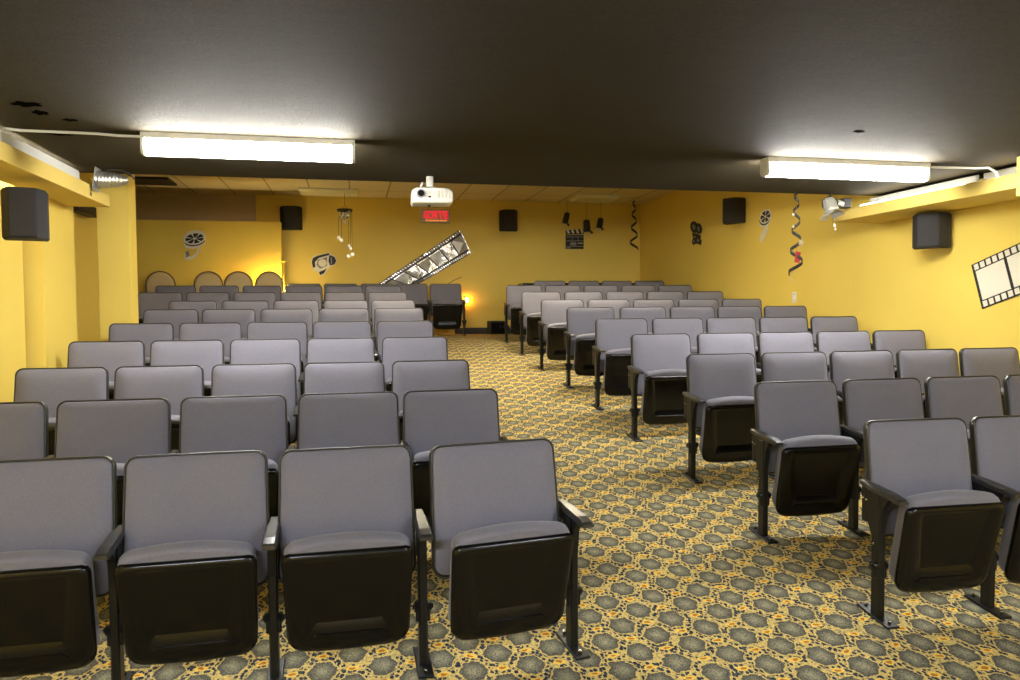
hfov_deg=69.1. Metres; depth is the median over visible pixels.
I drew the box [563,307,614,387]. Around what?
seat
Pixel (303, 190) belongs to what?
ceiling light
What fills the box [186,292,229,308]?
seat
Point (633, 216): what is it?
streamer
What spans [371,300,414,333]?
seat
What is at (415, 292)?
cushion
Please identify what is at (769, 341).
cushion
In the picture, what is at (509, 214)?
grille
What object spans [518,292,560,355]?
seat
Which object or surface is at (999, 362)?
cushion
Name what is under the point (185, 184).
ceiling
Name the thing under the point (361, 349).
seat
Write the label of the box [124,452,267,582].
cushion
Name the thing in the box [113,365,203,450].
seat
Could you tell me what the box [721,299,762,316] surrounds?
seat
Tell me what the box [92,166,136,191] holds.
stage light
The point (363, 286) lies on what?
seat
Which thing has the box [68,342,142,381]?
cushion
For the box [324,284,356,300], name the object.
seat
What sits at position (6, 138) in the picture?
light
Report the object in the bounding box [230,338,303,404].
seat
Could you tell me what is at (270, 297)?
seat
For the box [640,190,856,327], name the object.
wall
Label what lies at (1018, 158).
beam
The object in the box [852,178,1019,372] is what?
wall
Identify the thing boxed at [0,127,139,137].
conduit
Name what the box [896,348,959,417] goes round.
seat
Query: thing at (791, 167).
ceiling light
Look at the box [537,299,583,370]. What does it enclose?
seat
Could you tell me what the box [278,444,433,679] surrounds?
seat
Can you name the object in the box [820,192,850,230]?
stage light
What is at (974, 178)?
light
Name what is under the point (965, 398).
cushion
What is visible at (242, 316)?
seat
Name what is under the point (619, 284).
seat
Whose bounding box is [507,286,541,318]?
cushion
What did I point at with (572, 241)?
cutout
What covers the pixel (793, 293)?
light switch
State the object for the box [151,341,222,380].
cushion
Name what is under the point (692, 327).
seat
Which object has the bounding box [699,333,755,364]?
cushion
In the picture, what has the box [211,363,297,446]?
seat
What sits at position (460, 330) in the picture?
baseboard
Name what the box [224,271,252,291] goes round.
banquet chair
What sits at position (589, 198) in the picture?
ceiling light
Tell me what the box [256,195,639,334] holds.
wall
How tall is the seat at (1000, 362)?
0.866 m
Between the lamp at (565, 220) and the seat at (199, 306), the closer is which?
the seat at (199, 306)
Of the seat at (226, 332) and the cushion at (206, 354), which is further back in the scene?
the seat at (226, 332)
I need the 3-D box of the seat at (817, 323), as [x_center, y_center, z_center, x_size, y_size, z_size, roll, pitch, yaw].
[3.333,0.183,7.451,0.654,0.843,0.350,-1,2,-12]
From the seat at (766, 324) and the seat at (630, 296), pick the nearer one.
the seat at (766, 324)
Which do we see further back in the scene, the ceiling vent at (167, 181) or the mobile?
the mobile
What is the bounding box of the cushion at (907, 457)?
[868,419,972,534]
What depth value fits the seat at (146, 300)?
9.38 m
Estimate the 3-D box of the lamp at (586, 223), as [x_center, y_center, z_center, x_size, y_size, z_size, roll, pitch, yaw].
[1.344,-2.133,12.848,0.185,0.656,0.122,-1,2,-12]
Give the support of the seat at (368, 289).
on the floor
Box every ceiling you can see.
[0,0,1019,195]
[135,174,676,203]
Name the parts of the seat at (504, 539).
foot plate, armrest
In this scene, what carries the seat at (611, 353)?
on the floor
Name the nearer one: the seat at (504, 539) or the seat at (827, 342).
the seat at (504, 539)
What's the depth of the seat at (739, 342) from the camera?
6.28 m
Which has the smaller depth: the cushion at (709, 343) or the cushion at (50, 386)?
the cushion at (50, 386)
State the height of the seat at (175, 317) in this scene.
0.872 m
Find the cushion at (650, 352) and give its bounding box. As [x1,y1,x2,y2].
[632,334,690,394]
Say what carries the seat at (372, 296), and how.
on the floor
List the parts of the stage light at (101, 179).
barn door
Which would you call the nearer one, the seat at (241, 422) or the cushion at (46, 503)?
the cushion at (46, 503)
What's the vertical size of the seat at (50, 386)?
0.872 m
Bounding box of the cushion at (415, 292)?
[396,284,427,304]
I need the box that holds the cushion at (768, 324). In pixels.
[761,317,807,331]
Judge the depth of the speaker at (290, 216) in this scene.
12.11 m
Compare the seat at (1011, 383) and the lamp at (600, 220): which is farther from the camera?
the lamp at (600, 220)
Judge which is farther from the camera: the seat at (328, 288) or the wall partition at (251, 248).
the wall partition at (251, 248)
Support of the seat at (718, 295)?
on the floor
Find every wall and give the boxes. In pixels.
[0,181,76,401]
[73,173,99,340]
[135,192,255,221]
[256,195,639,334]
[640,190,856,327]
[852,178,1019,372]
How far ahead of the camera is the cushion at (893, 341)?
6.64 m
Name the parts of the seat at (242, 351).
armrest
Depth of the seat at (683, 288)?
11.04 m
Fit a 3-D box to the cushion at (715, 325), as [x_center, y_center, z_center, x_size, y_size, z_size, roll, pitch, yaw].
[2.193,0.029,7.298,0.522,0.491,0.113,-1,2,-12]
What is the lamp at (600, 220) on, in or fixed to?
hanging from the ceiling at (185, 184)
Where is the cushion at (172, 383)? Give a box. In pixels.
[115,366,201,415]
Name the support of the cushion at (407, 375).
on the seat at (413, 374)
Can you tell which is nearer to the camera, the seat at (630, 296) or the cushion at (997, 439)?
the cushion at (997, 439)
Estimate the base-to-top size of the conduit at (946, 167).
0.121 m
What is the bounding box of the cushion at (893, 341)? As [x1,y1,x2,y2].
[875,331,925,364]
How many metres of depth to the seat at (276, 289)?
10.60 m
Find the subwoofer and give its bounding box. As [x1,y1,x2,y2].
[487,321,504,333]
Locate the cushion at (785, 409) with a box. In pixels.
[757,381,839,471]
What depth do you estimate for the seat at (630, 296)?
9.90 m
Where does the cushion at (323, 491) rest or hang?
on the seat at (348, 549)
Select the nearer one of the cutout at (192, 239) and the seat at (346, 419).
the seat at (346, 419)
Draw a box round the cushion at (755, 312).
[719,307,760,330]
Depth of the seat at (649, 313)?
7.96 m
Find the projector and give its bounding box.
[410,176,452,206]
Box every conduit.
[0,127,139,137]
[931,166,998,176]
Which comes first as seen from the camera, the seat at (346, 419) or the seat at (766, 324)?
the seat at (346, 419)
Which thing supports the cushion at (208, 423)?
on the seat at (241, 422)
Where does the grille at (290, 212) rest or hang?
attached to the speaker at (290, 216)
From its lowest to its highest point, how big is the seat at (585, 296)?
0.826 m
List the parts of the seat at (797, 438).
foot plate, armrest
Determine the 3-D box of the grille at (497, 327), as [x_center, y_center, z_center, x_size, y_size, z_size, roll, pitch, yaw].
[-0.192,-0.214,12.761,0.256,0.180,0.008,-1,2,-12]
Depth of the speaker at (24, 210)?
4.56 m
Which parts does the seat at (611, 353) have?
foot plate, armrest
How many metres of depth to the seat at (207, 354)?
5.62 m
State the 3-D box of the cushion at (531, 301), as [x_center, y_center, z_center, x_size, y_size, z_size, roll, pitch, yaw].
[0.415,-0.386,9.700,0.522,0.481,0.113,-1,2,-10]
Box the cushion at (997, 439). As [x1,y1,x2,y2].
[975,417,1019,526]
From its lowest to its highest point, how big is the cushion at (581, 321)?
0.486 m
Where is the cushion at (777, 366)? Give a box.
[763,352,827,381]
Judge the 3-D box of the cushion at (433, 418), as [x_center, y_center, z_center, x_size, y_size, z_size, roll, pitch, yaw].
[-0.317,0.535,4.047,0.522,0.507,0.113,-1,2,-12]
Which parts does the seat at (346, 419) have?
armrest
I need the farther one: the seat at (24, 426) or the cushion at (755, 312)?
the cushion at (755, 312)
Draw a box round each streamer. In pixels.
[630,201,637,248]
[788,193,803,280]
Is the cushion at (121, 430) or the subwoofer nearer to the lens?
the cushion at (121, 430)
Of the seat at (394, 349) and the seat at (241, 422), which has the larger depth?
the seat at (394, 349)
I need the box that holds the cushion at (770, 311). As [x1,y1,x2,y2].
[765,306,806,318]
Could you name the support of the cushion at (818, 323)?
on the seat at (817, 323)
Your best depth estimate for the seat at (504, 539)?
2.97 m
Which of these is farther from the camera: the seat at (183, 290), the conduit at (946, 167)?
the seat at (183, 290)
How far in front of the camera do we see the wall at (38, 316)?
5.35 m
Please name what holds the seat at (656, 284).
on the floor
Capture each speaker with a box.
[0,186,49,241]
[280,206,302,229]
[499,209,517,231]
[723,197,745,224]
[912,212,951,249]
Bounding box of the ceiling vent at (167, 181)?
[135,176,176,185]
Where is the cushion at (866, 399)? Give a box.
[846,379,923,466]
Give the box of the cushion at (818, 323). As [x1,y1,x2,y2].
[812,317,857,342]
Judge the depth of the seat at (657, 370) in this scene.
6.01 m
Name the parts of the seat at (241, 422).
armrest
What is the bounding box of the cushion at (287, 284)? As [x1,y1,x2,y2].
[287,284,319,285]
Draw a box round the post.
[281,260,286,291]
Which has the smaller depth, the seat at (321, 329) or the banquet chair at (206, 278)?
the seat at (321, 329)
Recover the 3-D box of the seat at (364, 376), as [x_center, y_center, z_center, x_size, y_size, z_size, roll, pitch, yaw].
[-1.047,0.584,4.828,0.597,0.872,0.350,-1,2,-11]
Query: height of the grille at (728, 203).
0.308 m
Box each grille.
[8,188,35,236]
[284,206,296,227]
[492,322,504,332]
[505,210,514,228]
[723,198,733,221]
[917,213,938,246]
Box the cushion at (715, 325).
[708,318,756,346]
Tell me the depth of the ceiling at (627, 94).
3.55 m
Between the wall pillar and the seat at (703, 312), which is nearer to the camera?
the wall pillar
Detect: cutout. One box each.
[183,230,205,259]
[311,252,336,275]
[379,230,470,285]
[566,229,583,248]
[690,221,701,244]
[759,209,771,241]
[971,243,1019,308]
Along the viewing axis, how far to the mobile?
11.76 m
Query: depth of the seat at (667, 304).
8.98 m
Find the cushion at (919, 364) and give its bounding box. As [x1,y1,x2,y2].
[899,350,958,391]
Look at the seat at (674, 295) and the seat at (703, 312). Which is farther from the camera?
the seat at (674, 295)
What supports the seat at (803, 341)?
on the floor
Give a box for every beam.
[0,141,109,206]
[832,173,1019,222]
[1016,157,1019,196]
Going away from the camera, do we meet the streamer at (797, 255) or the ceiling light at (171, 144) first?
the ceiling light at (171, 144)
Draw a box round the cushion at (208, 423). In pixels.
[181,396,285,471]
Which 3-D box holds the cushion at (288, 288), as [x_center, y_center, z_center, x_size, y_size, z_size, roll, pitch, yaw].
[-2.982,-0.526,10.709,0.522,0.507,0.113,-1,2,-13]
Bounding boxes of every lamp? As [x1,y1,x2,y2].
[560,211,569,226]
[582,202,592,235]
[596,218,603,231]
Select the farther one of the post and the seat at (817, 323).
the post
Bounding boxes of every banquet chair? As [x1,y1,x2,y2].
[145,271,175,291]
[193,271,223,291]
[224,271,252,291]
[255,271,283,292]
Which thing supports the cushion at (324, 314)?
on the seat at (324, 314)
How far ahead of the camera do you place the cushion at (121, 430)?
3.69 m
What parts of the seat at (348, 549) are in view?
foot plate, armrest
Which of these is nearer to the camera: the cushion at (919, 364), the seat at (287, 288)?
the cushion at (919, 364)
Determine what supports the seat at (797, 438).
on the floor
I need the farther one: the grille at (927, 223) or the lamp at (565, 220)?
the lamp at (565, 220)
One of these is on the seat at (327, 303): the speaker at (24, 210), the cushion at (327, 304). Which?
the cushion at (327, 304)
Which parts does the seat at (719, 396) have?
foot plate, armrest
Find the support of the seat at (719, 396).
on the floor
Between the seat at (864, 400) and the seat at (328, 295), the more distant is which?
the seat at (328, 295)
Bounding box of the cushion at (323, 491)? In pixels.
[280,447,413,577]
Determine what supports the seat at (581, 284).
on the floor
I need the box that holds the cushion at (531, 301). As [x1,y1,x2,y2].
[522,292,559,328]
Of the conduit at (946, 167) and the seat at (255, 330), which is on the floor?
the seat at (255, 330)
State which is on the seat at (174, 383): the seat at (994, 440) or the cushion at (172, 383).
the cushion at (172, 383)
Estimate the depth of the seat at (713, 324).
7.30 m
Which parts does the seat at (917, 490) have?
foot plate, armrest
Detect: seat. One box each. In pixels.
[0,401,53,459]
[0,456,134,679]
[13,367,108,455]
[54,398,178,526]
[67,340,144,398]
[108,323,173,365]
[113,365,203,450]
[114,450,284,679]
[138,292,182,322]
[143,309,198,339]
[150,339,223,395]
[155,285,195,300]
[168,301,216,322]
[179,322,241,363]
[179,394,294,517]
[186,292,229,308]
[199,286,238,300]
[202,309,255,338]
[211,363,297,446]
[221,300,268,321]
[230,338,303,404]
[233,292,275,308]
[243,286,280,299]
[247,322,307,372]
[260,308,312,339]
[273,300,318,323]
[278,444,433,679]
[280,292,321,309]
[285,286,322,307]
[287,284,323,302]
[297,391,411,453]
[303,361,384,393]
[306,337,374,363]
[313,321,377,360]
[318,308,373,339]
[323,300,372,331]
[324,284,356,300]
[325,292,364,299]
[326,286,361,291]
[361,284,392,293]
[365,286,400,301]
[368,292,406,321]
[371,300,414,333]
[374,308,423,350]
[377,320,433,361]
[382,336,447,390]
[392,359,469,443]
[395,284,432,321]
[403,388,508,530]
[429,284,466,335]
[429,438,593,660]
[503,285,541,342]
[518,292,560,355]
[534,281,565,291]
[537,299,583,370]
[545,285,580,299]
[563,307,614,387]
[564,291,602,306]
[568,281,598,291]
[583,285,617,298]
[587,299,629,317]
[591,318,647,409]
[601,281,631,291]
[606,291,643,306]
[619,307,665,333]
[621,285,654,298]
[626,333,690,441]
[633,299,674,317]
[634,281,663,290]
[646,291,683,305]
[652,318,703,353]
[658,285,691,298]
[669,306,714,332]
[678,299,718,316]
[681,353,756,483]
[686,291,722,305]
[696,332,760,435]
[706,317,758,362]
[717,306,761,341]
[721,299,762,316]
[748,380,860,543]
[756,351,842,478]
[757,331,814,368]
[759,317,816,350]
[763,306,810,331]
[810,316,872,349]
[816,331,870,379]
[829,350,894,424]
[837,377,923,536]
[857,417,1004,629]
[872,330,925,377]
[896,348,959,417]
[924,375,1003,473]
[959,347,1019,414]
[964,415,1019,619]
[1003,374,1019,414]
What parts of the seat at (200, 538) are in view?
armrest, foot plate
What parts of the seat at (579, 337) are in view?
armrest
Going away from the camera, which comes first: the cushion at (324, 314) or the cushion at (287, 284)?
the cushion at (324, 314)
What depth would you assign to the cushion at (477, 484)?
3.05 m
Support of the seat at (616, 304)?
on the floor
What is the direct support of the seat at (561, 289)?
on the floor
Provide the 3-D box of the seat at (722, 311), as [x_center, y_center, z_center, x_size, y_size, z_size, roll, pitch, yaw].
[2.543,0.045,8.105,0.597,0.835,0.350,-1,2,-12]
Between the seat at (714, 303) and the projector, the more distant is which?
the seat at (714, 303)
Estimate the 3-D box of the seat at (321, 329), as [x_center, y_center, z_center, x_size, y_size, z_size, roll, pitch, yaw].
[-1.490,0.266,6.718,0.597,0.872,0.350,-1,2,-11]
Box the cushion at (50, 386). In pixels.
[15,368,106,417]
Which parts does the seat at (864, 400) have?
armrest, foot plate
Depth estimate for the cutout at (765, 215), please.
9.50 m
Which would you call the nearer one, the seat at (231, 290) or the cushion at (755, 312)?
the cushion at (755, 312)
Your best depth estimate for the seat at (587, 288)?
10.82 m
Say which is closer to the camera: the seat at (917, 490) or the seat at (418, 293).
the seat at (917, 490)
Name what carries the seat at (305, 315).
on the floor
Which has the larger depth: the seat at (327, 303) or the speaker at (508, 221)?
the speaker at (508, 221)
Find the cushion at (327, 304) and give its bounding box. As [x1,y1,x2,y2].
[324,301,366,307]
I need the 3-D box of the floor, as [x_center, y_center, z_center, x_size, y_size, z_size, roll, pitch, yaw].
[-0.559,0.712,6.252,11.500,1.108,17.600,-1,2,-12]
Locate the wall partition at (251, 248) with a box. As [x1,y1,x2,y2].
[136,220,282,293]
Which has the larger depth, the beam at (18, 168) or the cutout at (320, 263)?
the cutout at (320, 263)
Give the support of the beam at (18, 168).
attached to the wall at (38, 316)
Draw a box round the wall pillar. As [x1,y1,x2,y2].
[96,174,138,340]
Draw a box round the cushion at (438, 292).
[430,284,461,314]
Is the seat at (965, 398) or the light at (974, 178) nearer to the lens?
the seat at (965, 398)
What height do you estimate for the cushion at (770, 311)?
0.486 m
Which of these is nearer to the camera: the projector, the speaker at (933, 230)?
the projector
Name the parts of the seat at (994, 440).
foot plate, armrest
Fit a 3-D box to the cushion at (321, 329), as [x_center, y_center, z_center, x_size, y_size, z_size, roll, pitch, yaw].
[-1.536,0.090,6.793,0.522,0.507,0.113,-1,2,-11]
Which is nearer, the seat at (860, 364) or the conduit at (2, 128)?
the conduit at (2, 128)
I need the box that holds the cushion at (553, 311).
[542,300,582,340]
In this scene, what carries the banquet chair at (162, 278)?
on the floor
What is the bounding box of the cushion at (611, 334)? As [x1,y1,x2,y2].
[596,319,646,370]
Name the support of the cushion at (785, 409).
on the seat at (797, 438)
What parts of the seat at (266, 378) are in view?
armrest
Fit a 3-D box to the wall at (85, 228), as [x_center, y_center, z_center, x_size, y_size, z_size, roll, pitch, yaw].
[-4.539,-0.656,7.548,0.200,3.310,3.900,-1,2,-12]
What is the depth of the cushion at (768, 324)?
7.41 m
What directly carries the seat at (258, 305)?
on the floor
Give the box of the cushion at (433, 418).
[405,390,498,457]
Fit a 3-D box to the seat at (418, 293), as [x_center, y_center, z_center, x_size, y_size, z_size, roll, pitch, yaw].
[-1.560,-0.484,12.029,0.597,0.872,0.350,-1,2,-12]
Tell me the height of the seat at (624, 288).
0.826 m
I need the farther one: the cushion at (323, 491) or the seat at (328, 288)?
the seat at (328, 288)
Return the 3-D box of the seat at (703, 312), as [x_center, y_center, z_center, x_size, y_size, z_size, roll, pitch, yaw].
[1.993,0.053,7.989,0.597,0.835,0.350,-1,2,-12]
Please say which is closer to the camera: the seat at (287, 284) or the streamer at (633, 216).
the seat at (287, 284)
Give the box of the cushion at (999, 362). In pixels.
[963,348,1019,386]
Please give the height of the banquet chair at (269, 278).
1.044 m
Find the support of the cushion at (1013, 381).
on the seat at (1011, 383)
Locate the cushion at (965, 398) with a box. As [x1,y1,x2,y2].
[929,377,1002,429]
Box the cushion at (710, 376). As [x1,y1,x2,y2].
[688,354,755,426]
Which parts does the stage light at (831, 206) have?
barn door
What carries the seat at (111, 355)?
on the floor
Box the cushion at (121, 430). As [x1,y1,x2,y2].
[56,399,167,462]
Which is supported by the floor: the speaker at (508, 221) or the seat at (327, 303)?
the seat at (327, 303)
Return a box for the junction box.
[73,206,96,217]
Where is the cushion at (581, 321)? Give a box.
[568,308,613,353]
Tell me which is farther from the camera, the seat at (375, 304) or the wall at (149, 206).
the wall at (149, 206)
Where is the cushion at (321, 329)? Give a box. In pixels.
[314,322,370,337]
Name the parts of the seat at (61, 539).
armrest, foot plate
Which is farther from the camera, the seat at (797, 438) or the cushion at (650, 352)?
the cushion at (650, 352)
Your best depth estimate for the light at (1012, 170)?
5.62 m
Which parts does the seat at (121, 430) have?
armrest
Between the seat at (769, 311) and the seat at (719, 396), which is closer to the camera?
the seat at (719, 396)
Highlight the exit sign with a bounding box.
[421,209,449,222]
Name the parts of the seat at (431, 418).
armrest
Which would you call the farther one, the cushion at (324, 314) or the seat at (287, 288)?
the seat at (287, 288)
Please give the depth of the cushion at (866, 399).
4.42 m
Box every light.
[0,130,78,178]
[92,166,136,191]
[140,131,354,162]
[298,187,357,196]
[570,194,620,202]
[760,156,930,181]
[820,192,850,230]
[860,175,978,205]
[984,166,1016,179]
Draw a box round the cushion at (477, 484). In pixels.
[432,440,557,574]
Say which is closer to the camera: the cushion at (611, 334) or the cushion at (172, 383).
the cushion at (172, 383)
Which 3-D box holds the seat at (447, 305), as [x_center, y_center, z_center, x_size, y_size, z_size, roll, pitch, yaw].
[-1.012,-0.493,12.150,0.597,0.872,0.350,-1,2,-12]
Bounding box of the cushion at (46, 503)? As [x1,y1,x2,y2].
[0,458,112,594]
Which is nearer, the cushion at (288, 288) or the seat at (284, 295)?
the seat at (284, 295)
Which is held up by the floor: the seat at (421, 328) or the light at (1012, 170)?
the seat at (421, 328)
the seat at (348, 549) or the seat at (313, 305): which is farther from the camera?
the seat at (313, 305)
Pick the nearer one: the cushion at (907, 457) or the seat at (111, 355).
the cushion at (907, 457)
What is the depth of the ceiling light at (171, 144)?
4.51 m
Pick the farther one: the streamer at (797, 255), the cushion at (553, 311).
the cushion at (553, 311)
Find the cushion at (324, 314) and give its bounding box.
[319,309,367,320]
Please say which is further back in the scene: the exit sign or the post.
the exit sign
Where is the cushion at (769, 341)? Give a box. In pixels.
[760,332,813,353]
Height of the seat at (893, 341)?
0.856 m
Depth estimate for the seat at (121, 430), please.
3.69 m
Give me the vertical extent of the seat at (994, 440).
0.872 m
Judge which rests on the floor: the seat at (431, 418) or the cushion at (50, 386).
the seat at (431, 418)
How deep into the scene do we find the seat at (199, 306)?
8.54 m
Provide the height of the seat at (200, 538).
0.872 m
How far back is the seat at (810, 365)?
5.36 m
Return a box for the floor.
[0,334,1019,679]
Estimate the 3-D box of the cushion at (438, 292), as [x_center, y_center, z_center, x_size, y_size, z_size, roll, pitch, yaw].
[-1.060,-0.669,12.224,0.522,0.507,0.113,-1,2,-12]
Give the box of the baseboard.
[455,327,510,333]
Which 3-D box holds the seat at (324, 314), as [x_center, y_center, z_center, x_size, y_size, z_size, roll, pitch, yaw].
[-1.710,0.101,7.765,0.597,0.872,0.350,-1,2,-11]
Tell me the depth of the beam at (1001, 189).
6.11 m
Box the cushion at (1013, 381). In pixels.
[1008,376,1019,414]
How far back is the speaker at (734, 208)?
9.94 m
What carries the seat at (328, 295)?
on the floor
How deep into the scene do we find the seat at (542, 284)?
11.53 m
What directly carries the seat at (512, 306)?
on the floor
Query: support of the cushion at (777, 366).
on the seat at (810, 365)
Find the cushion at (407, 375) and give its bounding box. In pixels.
[393,361,468,411]
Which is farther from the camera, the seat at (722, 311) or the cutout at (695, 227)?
the cutout at (695, 227)
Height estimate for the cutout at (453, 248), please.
1.202 m
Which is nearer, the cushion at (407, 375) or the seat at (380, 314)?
the cushion at (407, 375)
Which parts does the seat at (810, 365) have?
foot plate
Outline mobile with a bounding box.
[337,193,353,257]
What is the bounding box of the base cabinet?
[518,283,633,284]
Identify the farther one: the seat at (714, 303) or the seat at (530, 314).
the seat at (530, 314)
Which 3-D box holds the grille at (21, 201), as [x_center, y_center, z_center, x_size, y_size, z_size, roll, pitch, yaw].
[-2.996,-0.782,4.546,0.137,0.290,0.010,-2,2,-26]
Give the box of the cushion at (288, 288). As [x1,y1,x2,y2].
[286,286,321,298]
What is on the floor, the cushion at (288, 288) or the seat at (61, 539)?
the seat at (61, 539)
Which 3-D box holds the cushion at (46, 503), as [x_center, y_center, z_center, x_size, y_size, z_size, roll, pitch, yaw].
[-1.769,0.713,2.777,0.522,0.507,0.113,-1,2,-13]
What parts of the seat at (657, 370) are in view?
foot plate, armrest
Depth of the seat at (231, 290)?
10.47 m
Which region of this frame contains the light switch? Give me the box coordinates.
[792,292,795,302]
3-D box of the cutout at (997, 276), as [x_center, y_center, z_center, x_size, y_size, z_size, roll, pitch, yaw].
[4.069,-0.620,5.642,0.010,0.763,1.349,-1,2,-12]
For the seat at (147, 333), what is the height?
0.872 m

